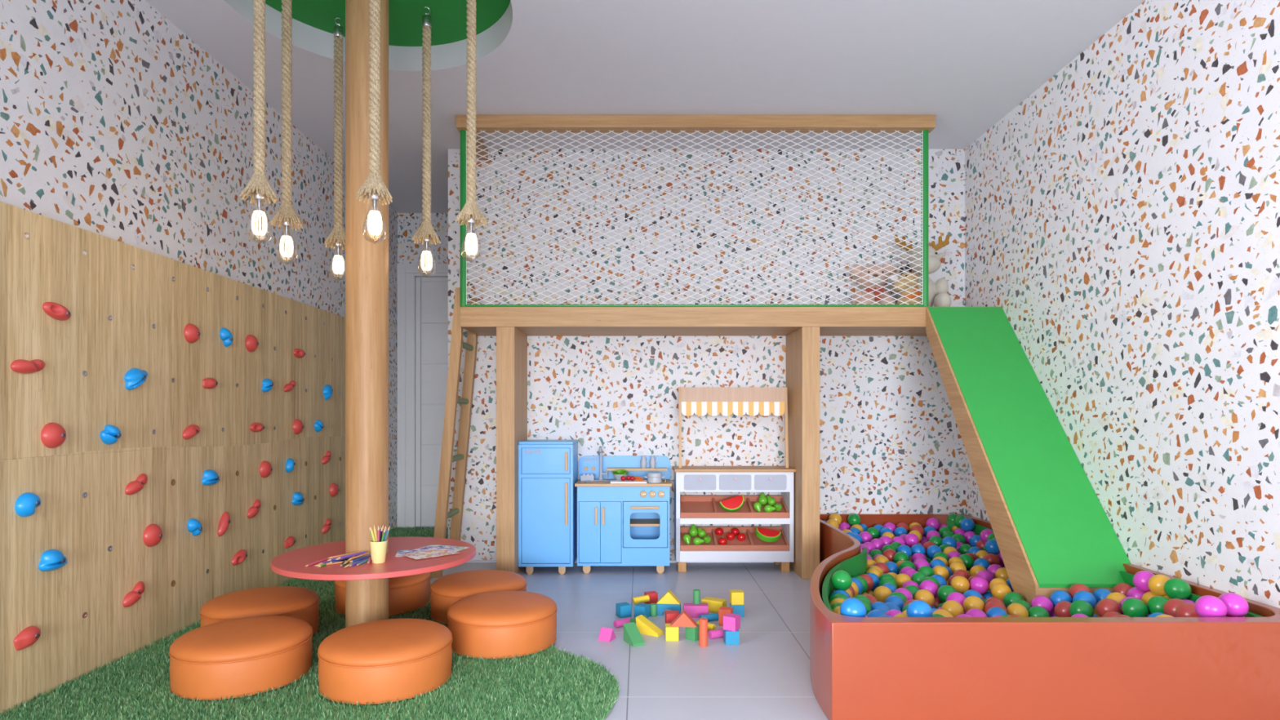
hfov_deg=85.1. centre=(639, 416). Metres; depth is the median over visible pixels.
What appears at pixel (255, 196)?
socket
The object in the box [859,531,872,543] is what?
ball
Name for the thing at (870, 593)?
ball
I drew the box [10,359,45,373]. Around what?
hold
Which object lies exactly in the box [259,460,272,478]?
hold
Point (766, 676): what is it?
floor
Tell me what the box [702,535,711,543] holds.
pear
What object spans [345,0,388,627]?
wooden column
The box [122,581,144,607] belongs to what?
hold
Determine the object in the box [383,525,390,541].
pencil
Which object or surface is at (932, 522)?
ball
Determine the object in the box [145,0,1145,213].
ceiling
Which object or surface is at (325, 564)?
pencil
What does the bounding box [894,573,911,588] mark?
ball
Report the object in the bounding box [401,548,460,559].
drawing sheet
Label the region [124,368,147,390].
hold
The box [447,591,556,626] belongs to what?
cushion
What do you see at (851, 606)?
ball
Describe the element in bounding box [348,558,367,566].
pencil
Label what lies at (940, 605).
ball
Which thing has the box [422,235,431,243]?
socket
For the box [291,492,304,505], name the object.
hold
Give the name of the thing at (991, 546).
ball
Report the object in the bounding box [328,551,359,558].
pencil
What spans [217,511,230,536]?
hold
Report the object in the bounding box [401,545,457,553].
drawing sheet
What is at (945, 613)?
ball
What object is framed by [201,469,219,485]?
hold
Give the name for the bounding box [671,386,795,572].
market stall
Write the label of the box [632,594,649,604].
block
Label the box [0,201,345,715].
wall
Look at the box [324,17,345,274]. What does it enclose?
pendant lamp
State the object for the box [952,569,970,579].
ball
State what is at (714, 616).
block
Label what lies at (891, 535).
ball
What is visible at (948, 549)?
ball
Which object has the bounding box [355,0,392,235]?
pendant lamp
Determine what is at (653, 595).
cube
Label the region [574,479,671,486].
countertop
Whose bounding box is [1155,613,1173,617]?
ball
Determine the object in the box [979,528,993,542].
ball
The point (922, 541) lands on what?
ball
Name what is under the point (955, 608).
ball
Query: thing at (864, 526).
ball
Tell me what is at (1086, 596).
ball
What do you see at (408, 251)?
wall
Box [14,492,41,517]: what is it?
hold
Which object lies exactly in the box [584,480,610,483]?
sink bowl
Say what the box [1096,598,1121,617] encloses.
ball
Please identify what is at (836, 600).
ball
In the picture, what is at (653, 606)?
block
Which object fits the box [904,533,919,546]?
ball
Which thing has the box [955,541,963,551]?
ball
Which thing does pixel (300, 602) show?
ottoman
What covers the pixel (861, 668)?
pit
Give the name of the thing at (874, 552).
ball
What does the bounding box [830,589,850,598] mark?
ball
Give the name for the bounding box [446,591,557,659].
ottoman
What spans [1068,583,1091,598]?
ball
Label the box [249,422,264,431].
hold
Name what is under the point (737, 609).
cube
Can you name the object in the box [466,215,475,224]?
socket
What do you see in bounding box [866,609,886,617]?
ball
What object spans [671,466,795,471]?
countertop
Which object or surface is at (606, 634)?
block
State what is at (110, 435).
hold
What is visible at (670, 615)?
cube
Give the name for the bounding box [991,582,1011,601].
ball
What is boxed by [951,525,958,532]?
ball
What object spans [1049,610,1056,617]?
ball
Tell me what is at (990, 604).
ball
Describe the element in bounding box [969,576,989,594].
ball
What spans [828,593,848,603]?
ball
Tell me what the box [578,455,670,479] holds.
backsplash
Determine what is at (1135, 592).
ball
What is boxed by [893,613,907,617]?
ball
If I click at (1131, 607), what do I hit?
ball
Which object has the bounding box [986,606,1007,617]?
ball
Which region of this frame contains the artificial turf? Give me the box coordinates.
[0,525,619,719]
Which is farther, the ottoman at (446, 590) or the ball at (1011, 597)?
the ottoman at (446, 590)
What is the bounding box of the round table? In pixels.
[271,537,475,580]
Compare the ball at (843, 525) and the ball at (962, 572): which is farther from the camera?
the ball at (843, 525)
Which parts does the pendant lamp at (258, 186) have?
glass stem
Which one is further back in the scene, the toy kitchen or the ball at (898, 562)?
the toy kitchen
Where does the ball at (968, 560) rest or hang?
on the balls
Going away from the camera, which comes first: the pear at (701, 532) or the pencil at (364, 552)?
the pencil at (364, 552)
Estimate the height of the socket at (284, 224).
0.032 m
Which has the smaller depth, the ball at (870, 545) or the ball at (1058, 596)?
the ball at (1058, 596)
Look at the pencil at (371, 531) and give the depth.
2.93 m
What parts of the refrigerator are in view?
door, freezer door, handle, handle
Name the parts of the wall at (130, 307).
panel, panel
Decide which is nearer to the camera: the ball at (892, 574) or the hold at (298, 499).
the ball at (892, 574)
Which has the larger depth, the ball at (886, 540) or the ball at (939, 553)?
the ball at (886, 540)
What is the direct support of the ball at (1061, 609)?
on the balls
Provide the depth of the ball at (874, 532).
4.54 m
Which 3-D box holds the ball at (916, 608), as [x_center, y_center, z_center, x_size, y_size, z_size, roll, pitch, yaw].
[0.989,0.693,2.465,0.087,0.087,0.087,0,0,0]
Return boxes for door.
[396,263,448,528]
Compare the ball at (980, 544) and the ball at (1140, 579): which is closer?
the ball at (1140, 579)
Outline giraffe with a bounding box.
[889,267,921,304]
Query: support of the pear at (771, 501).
in the fruit tray at (691, 506)
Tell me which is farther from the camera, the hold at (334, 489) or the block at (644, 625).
the hold at (334, 489)
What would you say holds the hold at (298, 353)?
attached to the wall at (130, 307)
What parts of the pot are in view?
pot, lid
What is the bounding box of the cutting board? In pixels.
[609,480,647,483]
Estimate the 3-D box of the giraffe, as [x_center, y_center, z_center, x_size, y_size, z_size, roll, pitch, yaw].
[1.683,-0.810,4.388,0.212,0.266,0.154,0,0,0]
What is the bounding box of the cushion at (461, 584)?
[430,569,526,598]
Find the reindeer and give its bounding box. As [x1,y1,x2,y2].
[893,234,951,306]
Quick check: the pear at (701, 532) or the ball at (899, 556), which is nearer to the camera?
the ball at (899, 556)
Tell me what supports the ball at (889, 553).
on the balls
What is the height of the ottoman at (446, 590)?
0.189 m
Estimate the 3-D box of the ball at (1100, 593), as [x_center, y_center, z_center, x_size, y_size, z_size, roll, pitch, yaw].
[1.995,0.784,2.997,0.087,0.087,0.087,0,0,0]
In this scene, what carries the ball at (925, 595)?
in the pit
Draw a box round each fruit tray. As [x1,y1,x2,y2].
[680,495,789,517]
[680,526,789,550]
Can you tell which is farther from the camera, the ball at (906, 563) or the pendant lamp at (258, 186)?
the ball at (906, 563)
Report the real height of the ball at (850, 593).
0.087 m
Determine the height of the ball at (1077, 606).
0.087 m
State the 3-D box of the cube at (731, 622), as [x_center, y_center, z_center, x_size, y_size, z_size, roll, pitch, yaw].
[0.406,0.909,3.084,0.058,0.060,0.058,0,0,31]
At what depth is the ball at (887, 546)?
4.16 m
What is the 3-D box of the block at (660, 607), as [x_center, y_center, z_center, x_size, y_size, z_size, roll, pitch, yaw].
[0.145,0.971,3.529,0.118,0.058,0.060,0,0,7]
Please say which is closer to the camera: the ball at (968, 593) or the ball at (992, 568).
the ball at (968, 593)
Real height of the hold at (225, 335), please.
0.096 m
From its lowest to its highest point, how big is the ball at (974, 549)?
0.087 m
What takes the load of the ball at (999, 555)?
on the ball
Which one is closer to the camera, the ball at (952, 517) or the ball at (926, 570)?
the ball at (926, 570)
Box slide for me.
[925,306,1130,610]
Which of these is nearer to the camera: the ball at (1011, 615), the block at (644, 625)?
the ball at (1011, 615)
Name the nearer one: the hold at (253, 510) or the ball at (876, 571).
the ball at (876, 571)
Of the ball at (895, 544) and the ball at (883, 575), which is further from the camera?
the ball at (895, 544)
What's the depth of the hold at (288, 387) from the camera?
4.20 m
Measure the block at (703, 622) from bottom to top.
0.118 m
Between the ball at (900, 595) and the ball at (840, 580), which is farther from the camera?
the ball at (900, 595)
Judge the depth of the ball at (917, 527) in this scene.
4.58 m
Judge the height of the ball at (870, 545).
0.087 m
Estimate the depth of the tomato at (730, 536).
4.59 m
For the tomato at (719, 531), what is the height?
0.062 m
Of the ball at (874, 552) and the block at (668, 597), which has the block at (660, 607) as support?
the block at (668, 597)
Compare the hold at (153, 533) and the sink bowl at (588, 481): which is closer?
the hold at (153, 533)
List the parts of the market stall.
awning post, leg, drawer, drawer, drawer, leg, awning post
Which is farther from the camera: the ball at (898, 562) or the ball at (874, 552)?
the ball at (874, 552)
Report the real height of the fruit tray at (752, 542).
0.121 m
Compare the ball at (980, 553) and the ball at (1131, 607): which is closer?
the ball at (1131, 607)
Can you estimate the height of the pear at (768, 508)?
0.054 m
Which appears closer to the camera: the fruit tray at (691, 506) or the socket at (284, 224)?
the socket at (284, 224)
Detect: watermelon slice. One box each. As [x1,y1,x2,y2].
[719,494,744,511]
[755,527,781,542]
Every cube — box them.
[615,602,631,617]
[634,602,650,617]
[644,591,657,604]
[665,610,679,628]
[665,623,678,640]
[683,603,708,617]
[685,623,698,641]
[719,606,733,626]
[723,613,740,631]
[723,629,739,644]
[729,589,743,604]
[729,602,744,617]
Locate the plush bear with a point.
(854, 271)
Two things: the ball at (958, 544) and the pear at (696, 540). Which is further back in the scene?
the pear at (696, 540)
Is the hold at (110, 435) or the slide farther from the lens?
the slide
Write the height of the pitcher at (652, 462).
0.083 m
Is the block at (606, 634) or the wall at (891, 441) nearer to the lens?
the block at (606, 634)
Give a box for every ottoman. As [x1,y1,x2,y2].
[168,615,312,700]
[199,586,319,634]
[317,617,453,705]
[334,572,431,616]
[430,569,527,624]
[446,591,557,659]
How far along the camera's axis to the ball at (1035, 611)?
2.95 m
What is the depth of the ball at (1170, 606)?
2.62 m
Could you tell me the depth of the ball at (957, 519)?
4.56 m
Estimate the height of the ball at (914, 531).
0.087 m
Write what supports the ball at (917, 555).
in the pit
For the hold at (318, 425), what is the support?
attached to the wall at (130, 307)
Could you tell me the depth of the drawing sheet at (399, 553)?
3.16 m
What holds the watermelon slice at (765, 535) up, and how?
in the fruit tray at (752, 542)
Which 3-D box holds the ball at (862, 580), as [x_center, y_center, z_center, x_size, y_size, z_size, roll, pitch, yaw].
[1.045,0.807,3.335,0.087,0.087,0.087,0,0,0]
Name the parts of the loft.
tube post, rail, post, rail, rail, post, tube post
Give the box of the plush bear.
[850,262,895,304]
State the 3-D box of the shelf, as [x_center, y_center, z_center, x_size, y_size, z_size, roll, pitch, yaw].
[-0.019,0.353,4.699,0.411,0.015,0.087,0,0,0]
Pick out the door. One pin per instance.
(422, 295)
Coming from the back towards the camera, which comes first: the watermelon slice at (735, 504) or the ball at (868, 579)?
the watermelon slice at (735, 504)
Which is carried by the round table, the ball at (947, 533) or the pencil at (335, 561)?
the pencil at (335, 561)
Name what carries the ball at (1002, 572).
on the balls
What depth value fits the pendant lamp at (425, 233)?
3.32 m
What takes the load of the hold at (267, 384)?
attached to the wall at (130, 307)
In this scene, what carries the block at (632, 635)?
on the floor
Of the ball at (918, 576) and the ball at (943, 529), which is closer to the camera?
the ball at (918, 576)
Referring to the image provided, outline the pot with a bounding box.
[644,472,665,483]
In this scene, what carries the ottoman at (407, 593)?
on the artificial turf
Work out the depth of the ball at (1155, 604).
2.70 m
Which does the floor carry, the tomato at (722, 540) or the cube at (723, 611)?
the cube at (723, 611)
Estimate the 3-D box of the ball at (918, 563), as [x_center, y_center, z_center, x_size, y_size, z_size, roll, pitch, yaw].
[1.544,0.825,3.815,0.087,0.087,0.087,0,0,0]
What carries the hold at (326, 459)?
attached to the wall at (130, 307)
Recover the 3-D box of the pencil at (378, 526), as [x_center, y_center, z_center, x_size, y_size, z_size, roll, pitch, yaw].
[-1.104,0.535,2.942,0.008,0.153,0.032,0,0,-21]
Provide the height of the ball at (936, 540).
0.087 m
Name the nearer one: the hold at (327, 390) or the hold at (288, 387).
the hold at (288, 387)
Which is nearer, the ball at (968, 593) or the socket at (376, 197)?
the socket at (376, 197)
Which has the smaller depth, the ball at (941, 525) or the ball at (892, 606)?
the ball at (892, 606)
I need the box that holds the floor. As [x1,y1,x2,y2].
[416,526,828,719]
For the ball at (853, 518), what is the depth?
4.66 m
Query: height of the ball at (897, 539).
0.087 m
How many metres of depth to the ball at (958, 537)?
4.38 m
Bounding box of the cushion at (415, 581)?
[334,572,430,589]
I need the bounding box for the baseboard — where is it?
[465,560,773,563]
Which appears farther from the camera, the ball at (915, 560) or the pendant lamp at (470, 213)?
the ball at (915, 560)
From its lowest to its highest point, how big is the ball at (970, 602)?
0.087 m
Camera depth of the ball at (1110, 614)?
2.74 m
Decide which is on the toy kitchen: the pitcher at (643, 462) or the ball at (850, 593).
the pitcher at (643, 462)
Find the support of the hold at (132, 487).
attached to the wall at (130, 307)
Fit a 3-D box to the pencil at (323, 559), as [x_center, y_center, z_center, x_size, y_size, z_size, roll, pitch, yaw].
[-1.361,0.613,2.923,0.008,0.008,0.155,0,0,7]
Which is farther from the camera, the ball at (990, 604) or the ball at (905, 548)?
the ball at (905, 548)
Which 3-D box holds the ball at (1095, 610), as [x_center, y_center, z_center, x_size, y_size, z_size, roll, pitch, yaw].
[1.951,0.841,2.949,0.087,0.087,0.087,0,0,0]
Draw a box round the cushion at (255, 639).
[169,615,312,662]
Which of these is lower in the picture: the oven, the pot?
the oven
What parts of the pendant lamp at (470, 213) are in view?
glass stem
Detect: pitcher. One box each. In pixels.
[640,455,648,467]
[649,455,657,467]
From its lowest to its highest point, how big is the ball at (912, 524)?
0.087 m
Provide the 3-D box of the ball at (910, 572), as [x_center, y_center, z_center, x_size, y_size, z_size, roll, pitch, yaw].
[1.403,0.832,3.587,0.087,0.087,0.087,0,0,0]
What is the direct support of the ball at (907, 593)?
on the balls
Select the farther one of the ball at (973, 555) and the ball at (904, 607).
the ball at (973, 555)
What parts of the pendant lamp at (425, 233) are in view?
glass stem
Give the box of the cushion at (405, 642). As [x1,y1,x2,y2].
[318,617,452,666]
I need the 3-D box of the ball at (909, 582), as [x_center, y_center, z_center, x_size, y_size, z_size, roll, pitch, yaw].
[1.320,0.843,3.392,0.087,0.087,0.087,0,0,0]
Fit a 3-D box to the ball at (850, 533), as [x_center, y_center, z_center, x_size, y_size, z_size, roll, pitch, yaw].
[1.253,0.732,4.165,0.087,0.087,0.087,0,0,0]
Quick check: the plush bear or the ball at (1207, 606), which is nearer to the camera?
the ball at (1207, 606)
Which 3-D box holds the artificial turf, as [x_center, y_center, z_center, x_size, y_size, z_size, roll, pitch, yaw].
[-1.125,0.986,3.960,2.135,0.025,4.619,0,0,0]
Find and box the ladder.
[430,287,477,577]
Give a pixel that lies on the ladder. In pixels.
(442, 513)
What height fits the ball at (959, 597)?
0.087 m
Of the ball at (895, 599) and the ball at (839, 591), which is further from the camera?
the ball at (895, 599)
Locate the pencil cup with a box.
[369,539,387,563]
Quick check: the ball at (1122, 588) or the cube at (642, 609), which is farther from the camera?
the cube at (642, 609)
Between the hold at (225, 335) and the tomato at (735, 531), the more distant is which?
the tomato at (735, 531)
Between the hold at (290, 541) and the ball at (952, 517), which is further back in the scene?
the ball at (952, 517)
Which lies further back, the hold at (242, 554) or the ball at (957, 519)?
the ball at (957, 519)
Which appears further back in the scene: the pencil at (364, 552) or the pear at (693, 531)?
the pear at (693, 531)
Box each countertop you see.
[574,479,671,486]
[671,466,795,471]
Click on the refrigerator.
(548, 469)
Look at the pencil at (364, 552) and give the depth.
2.95 m
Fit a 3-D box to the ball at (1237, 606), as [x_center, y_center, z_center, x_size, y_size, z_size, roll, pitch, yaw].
[2.047,0.653,2.408,0.087,0.087,0.087,0,0,0]
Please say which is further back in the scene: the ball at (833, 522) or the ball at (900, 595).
the ball at (833, 522)
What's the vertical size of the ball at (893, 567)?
0.087 m
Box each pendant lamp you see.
[239,0,279,235]
[269,0,303,257]
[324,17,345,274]
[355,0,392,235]
[411,6,440,271]
[455,0,487,255]
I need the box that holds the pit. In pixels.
[809,513,1279,719]
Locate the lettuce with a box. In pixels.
[612,469,628,474]
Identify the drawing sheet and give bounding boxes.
[395,549,413,556]
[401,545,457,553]
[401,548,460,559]
[413,544,470,551]
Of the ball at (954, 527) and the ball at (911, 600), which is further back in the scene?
the ball at (954, 527)
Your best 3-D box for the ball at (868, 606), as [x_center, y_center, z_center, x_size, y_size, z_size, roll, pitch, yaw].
[0.881,0.772,2.788,0.087,0.087,0.087,0,0,0]
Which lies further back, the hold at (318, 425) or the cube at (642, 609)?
the hold at (318, 425)
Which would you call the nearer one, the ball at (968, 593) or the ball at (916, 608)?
the ball at (916, 608)
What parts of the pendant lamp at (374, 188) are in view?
glass stem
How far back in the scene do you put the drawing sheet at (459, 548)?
3.28 m
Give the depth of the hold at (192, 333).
3.28 m
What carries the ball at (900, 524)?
in the pit
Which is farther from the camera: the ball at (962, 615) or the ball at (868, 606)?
the ball at (868, 606)
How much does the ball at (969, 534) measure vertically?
0.087 m
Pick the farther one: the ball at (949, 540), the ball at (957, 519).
the ball at (957, 519)
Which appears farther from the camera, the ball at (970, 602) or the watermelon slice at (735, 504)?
the watermelon slice at (735, 504)
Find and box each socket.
[253,190,265,201]
[281,217,292,227]
[333,239,342,247]
[368,190,380,201]
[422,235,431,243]
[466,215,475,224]
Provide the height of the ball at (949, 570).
0.087 m
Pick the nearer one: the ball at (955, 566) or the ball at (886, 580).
the ball at (886, 580)
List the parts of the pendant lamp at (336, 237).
glass stem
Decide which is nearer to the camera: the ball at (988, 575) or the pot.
the ball at (988, 575)
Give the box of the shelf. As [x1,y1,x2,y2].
[606,467,667,471]
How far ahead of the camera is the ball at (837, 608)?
2.60 m
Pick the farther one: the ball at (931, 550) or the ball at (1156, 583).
the ball at (931, 550)
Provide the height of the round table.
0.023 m
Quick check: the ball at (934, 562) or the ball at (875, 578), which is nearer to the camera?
the ball at (875, 578)
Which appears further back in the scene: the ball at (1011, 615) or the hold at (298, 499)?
the hold at (298, 499)
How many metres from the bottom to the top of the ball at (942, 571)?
0.087 m
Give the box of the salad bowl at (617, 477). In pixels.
[613,473,627,479]
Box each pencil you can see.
[305,558,326,566]
[315,560,351,566]
[317,560,334,567]
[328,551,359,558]
[328,556,351,563]
[337,551,365,559]
[348,551,368,559]
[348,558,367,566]
[349,554,370,562]
[370,528,375,542]
[373,524,377,542]
[377,526,379,542]
[379,528,382,542]
[381,528,385,542]
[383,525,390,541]
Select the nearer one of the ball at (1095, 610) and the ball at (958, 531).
the ball at (1095, 610)
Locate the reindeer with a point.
(940, 289)
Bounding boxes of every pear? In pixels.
[682,533,690,544]
[688,524,697,537]
[693,537,705,544]
[697,526,706,537]
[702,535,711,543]
[753,502,761,511]
[758,492,767,505]
[764,504,775,511]
[767,495,775,506]
[773,502,782,511]
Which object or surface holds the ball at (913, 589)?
in the pit
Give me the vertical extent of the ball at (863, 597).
0.087 m
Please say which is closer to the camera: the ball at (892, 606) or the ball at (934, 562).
the ball at (892, 606)
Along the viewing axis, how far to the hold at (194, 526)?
3.30 m
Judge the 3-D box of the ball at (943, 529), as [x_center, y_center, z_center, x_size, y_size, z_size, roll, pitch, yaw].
[2.011,0.765,4.582,0.087,0.087,0.087,0,0,0]
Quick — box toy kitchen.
[574,446,671,573]
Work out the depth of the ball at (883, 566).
3.68 m
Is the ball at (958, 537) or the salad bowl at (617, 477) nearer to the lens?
the ball at (958, 537)
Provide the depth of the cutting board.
4.42 m
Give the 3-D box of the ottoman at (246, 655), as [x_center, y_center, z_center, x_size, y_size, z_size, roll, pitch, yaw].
[-1.515,0.901,2.666,0.477,0.189,0.477,0,0,7]
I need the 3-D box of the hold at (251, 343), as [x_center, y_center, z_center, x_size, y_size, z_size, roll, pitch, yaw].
[-2.111,-0.401,3.805,0.038,0.095,0.095,0,0,0]
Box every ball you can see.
[826,519,839,528]
[828,513,841,524]
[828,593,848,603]
[829,597,844,606]
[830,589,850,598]
[831,570,852,591]
[831,602,841,609]
[832,605,840,613]
[833,588,853,597]
[839,522,850,529]
[840,597,866,617]
[842,528,852,532]
[845,531,857,538]
[847,513,860,525]
[848,585,854,596]
[849,524,863,532]
[849,527,861,534]
[851,577,862,595]
[851,581,858,595]
[852,576,867,594]
[853,595,871,604]
[854,533,862,543]
[857,573,873,591]
[857,598,871,614]
[858,523,868,531]
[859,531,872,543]
[860,543,869,554]
[862,542,875,552]
[864,594,878,603]
[865,568,881,577]
[866,527,879,539]
[866,559,876,568]
[866,565,883,574]
[866,572,879,590]
[866,590,873,595]
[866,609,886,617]
[869,549,882,557]
[870,538,884,551]
[870,601,890,610]
[872,586,892,602]
[873,524,884,531]
[873,555,888,563]
[873,562,888,573]
[875,608,888,613]
[878,577,897,588]
[879,527,893,537]
[879,535,893,545]
[879,573,895,581]
[880,582,897,592]
[881,531,894,539]
[881,544,896,552]
[882,548,896,562]
[883,522,896,533]
[884,561,898,574]
[884,595,904,612]
[884,609,902,617]
[885,602,901,611]
[887,572,897,577]
[888,591,907,602]
[890,542,902,549]
[892,536,905,544]
[893,526,907,537]
[893,551,909,563]
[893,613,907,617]
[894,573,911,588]
[894,587,912,599]
[895,522,909,532]
[896,544,911,557]
[896,560,904,571]
[898,560,915,572]
[899,533,906,545]
[899,566,914,573]
[902,580,919,588]
[902,599,914,607]
[902,603,909,612]
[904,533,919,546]
[904,569,917,577]
[904,585,919,599]
[906,600,933,617]
[908,521,921,531]
[908,529,921,542]
[910,524,924,536]
[911,543,925,555]
[911,552,927,562]
[911,571,928,585]
[912,557,926,564]
[914,559,930,571]
[914,589,934,607]
[917,565,934,576]
[919,539,927,545]
[919,579,938,597]
[920,576,939,587]
[922,541,936,555]
[923,525,936,537]
[925,517,939,529]
[925,556,932,562]
[926,530,941,541]
[926,545,942,559]
[928,535,942,546]
[929,559,946,568]
[931,574,946,586]
[932,613,944,617]
[933,551,948,560]
[933,555,948,566]
[933,565,949,580]
[933,597,942,608]
[933,608,953,617]
[935,602,944,608]
[937,524,946,532]
[937,585,956,602]
[938,526,952,537]
[938,543,950,552]
[941,536,956,547]
[941,600,964,617]
[942,531,954,539]
[942,546,957,555]
[943,565,952,579]
[946,513,958,520]
[946,591,965,610]
[947,551,961,559]
[947,556,964,567]
[947,573,962,586]
[949,561,966,573]
[950,575,969,593]
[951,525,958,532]
[951,533,965,543]
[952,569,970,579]
[953,528,966,535]
[954,515,965,528]
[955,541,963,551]
[955,613,971,617]
[958,543,972,554]
[958,553,973,569]
[960,517,974,531]
[963,530,976,544]
[963,589,982,600]
[963,595,984,612]
[965,552,977,561]
[965,608,986,617]
[967,546,982,554]
[968,534,981,546]
[968,574,979,589]
[969,564,986,576]
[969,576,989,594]
[973,558,990,569]
[975,539,985,550]
[975,550,988,558]
[976,569,994,583]
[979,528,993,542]
[981,591,992,599]
[982,553,999,564]
[984,539,999,554]
[984,597,1005,607]
[984,600,1006,613]
[986,533,995,541]
[986,564,1001,577]
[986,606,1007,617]
[989,577,1008,591]
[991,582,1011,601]
[994,567,1008,580]
[997,552,1004,564]
[1003,591,1023,607]
[1005,577,1013,591]
[1006,603,1028,617]
[1006,614,1022,617]
[1011,599,1031,609]
[1027,605,1049,617]
[1030,595,1053,614]
[1049,590,1072,608]
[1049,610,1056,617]
[1053,600,1071,617]
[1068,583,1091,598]
[1069,600,1093,617]
[1071,613,1088,617]
[1072,591,1097,608]
[1092,588,1111,604]
[1093,606,1100,617]
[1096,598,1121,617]
[1102,611,1121,617]
[1105,591,1126,604]
[1112,582,1133,595]
[1114,614,1129,617]
[1119,596,1137,614]
[1121,597,1148,617]
[1126,586,1146,599]
[1133,570,1155,591]
[1141,591,1157,604]
[1146,595,1168,613]
[1147,574,1169,595]
[1147,612,1165,617]
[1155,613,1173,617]
[1163,577,1191,599]
[1163,598,1186,617]
[1174,602,1199,617]
[1182,599,1195,604]
[1194,595,1226,617]
[1217,592,1248,617]
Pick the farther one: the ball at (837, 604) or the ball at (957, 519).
the ball at (957, 519)
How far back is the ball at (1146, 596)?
2.85 m
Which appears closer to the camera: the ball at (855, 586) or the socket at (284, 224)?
the socket at (284, 224)
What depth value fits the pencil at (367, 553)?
2.97 m
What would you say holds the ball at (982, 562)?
in the pit
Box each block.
[598,626,616,642]
[613,617,631,627]
[623,622,644,646]
[629,614,648,623]
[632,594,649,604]
[635,614,663,636]
[650,603,657,617]
[656,602,680,615]
[657,589,680,604]
[670,609,697,626]
[693,589,700,604]
[696,620,715,631]
[698,613,719,621]
[698,617,707,647]
[702,596,726,613]
[707,628,723,639]
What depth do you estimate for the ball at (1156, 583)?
2.80 m
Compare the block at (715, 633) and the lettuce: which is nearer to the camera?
the block at (715, 633)
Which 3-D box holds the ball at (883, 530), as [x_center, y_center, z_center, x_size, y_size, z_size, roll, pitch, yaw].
[1.612,0.769,4.562,0.087,0.087,0.087,0,0,0]
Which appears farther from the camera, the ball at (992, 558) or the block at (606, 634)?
the ball at (992, 558)
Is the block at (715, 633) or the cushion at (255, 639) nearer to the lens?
the cushion at (255, 639)
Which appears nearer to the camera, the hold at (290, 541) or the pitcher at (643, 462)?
the hold at (290, 541)
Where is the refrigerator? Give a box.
[518,440,577,574]
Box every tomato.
[620,475,626,480]
[630,475,635,480]
[715,526,723,535]
[718,536,727,544]
[726,531,734,540]
[730,526,739,535]
[737,532,745,541]
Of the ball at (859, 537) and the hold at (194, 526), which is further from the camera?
the ball at (859, 537)
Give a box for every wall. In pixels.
[0,0,397,531]
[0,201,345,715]
[397,213,448,263]
[448,149,964,559]
[964,0,1279,608]
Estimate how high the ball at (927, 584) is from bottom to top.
0.087 m
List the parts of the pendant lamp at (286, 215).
glass stem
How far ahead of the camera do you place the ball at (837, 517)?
4.66 m
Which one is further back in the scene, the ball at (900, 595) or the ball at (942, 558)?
the ball at (942, 558)
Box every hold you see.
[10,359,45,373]
[13,626,40,650]
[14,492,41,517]
[38,549,67,571]
[40,422,66,448]
[42,302,71,320]
[99,424,121,444]
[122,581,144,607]
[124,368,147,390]
[124,473,147,494]
[142,524,162,546]
[182,424,199,439]
[183,323,200,342]
[186,518,202,536]
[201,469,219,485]
[202,377,217,389]
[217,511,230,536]
[219,327,232,346]
[231,549,247,565]
[244,334,258,351]
[247,498,261,518]
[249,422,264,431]
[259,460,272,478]
[261,378,273,391]
[283,380,295,391]
[284,536,295,548]
[285,457,295,472]
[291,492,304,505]
[293,348,305,358]
[293,418,303,434]
[314,419,324,431]
[321,450,331,464]
[321,518,331,533]
[323,384,333,399]
[329,483,339,497]
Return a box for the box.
[580,474,595,480]
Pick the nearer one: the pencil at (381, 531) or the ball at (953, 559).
the pencil at (381, 531)
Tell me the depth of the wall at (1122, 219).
2.97 m
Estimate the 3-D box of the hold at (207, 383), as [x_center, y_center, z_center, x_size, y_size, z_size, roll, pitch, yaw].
[-2.114,-0.165,3.442,0.033,0.056,0.101,0,0,0]
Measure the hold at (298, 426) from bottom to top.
0.095 m
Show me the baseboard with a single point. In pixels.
(470, 561)
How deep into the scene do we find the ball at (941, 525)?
4.68 m
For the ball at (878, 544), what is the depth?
4.28 m
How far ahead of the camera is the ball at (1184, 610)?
2.53 m
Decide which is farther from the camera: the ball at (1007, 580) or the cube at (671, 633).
the ball at (1007, 580)
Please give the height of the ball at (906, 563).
0.087 m
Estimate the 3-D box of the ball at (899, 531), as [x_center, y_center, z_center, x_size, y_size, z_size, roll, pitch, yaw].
[1.726,0.772,4.611,0.087,0.087,0.087,0,0,0]
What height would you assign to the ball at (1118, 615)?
0.087 m
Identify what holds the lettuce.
in the salad bowl at (617, 477)
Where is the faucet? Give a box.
[598,446,607,479]
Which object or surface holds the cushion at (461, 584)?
on the ottoman at (446, 590)
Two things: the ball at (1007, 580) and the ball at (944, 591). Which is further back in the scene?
the ball at (1007, 580)
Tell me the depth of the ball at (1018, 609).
2.95 m
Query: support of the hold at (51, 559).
attached to the wall at (130, 307)
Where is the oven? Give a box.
[622,490,667,546]
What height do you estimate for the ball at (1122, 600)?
0.087 m
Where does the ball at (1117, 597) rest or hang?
in the pit
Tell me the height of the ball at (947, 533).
0.087 m
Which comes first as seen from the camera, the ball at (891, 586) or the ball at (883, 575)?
the ball at (891, 586)
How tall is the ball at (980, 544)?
0.087 m
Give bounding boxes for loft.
[455,115,935,578]
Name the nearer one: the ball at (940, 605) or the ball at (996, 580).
the ball at (940, 605)
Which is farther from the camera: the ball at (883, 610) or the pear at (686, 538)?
the pear at (686, 538)
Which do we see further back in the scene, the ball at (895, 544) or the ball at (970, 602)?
the ball at (895, 544)
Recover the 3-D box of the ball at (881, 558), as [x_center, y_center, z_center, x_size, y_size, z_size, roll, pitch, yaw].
[1.357,0.823,3.915,0.087,0.087,0.087,0,0,0]

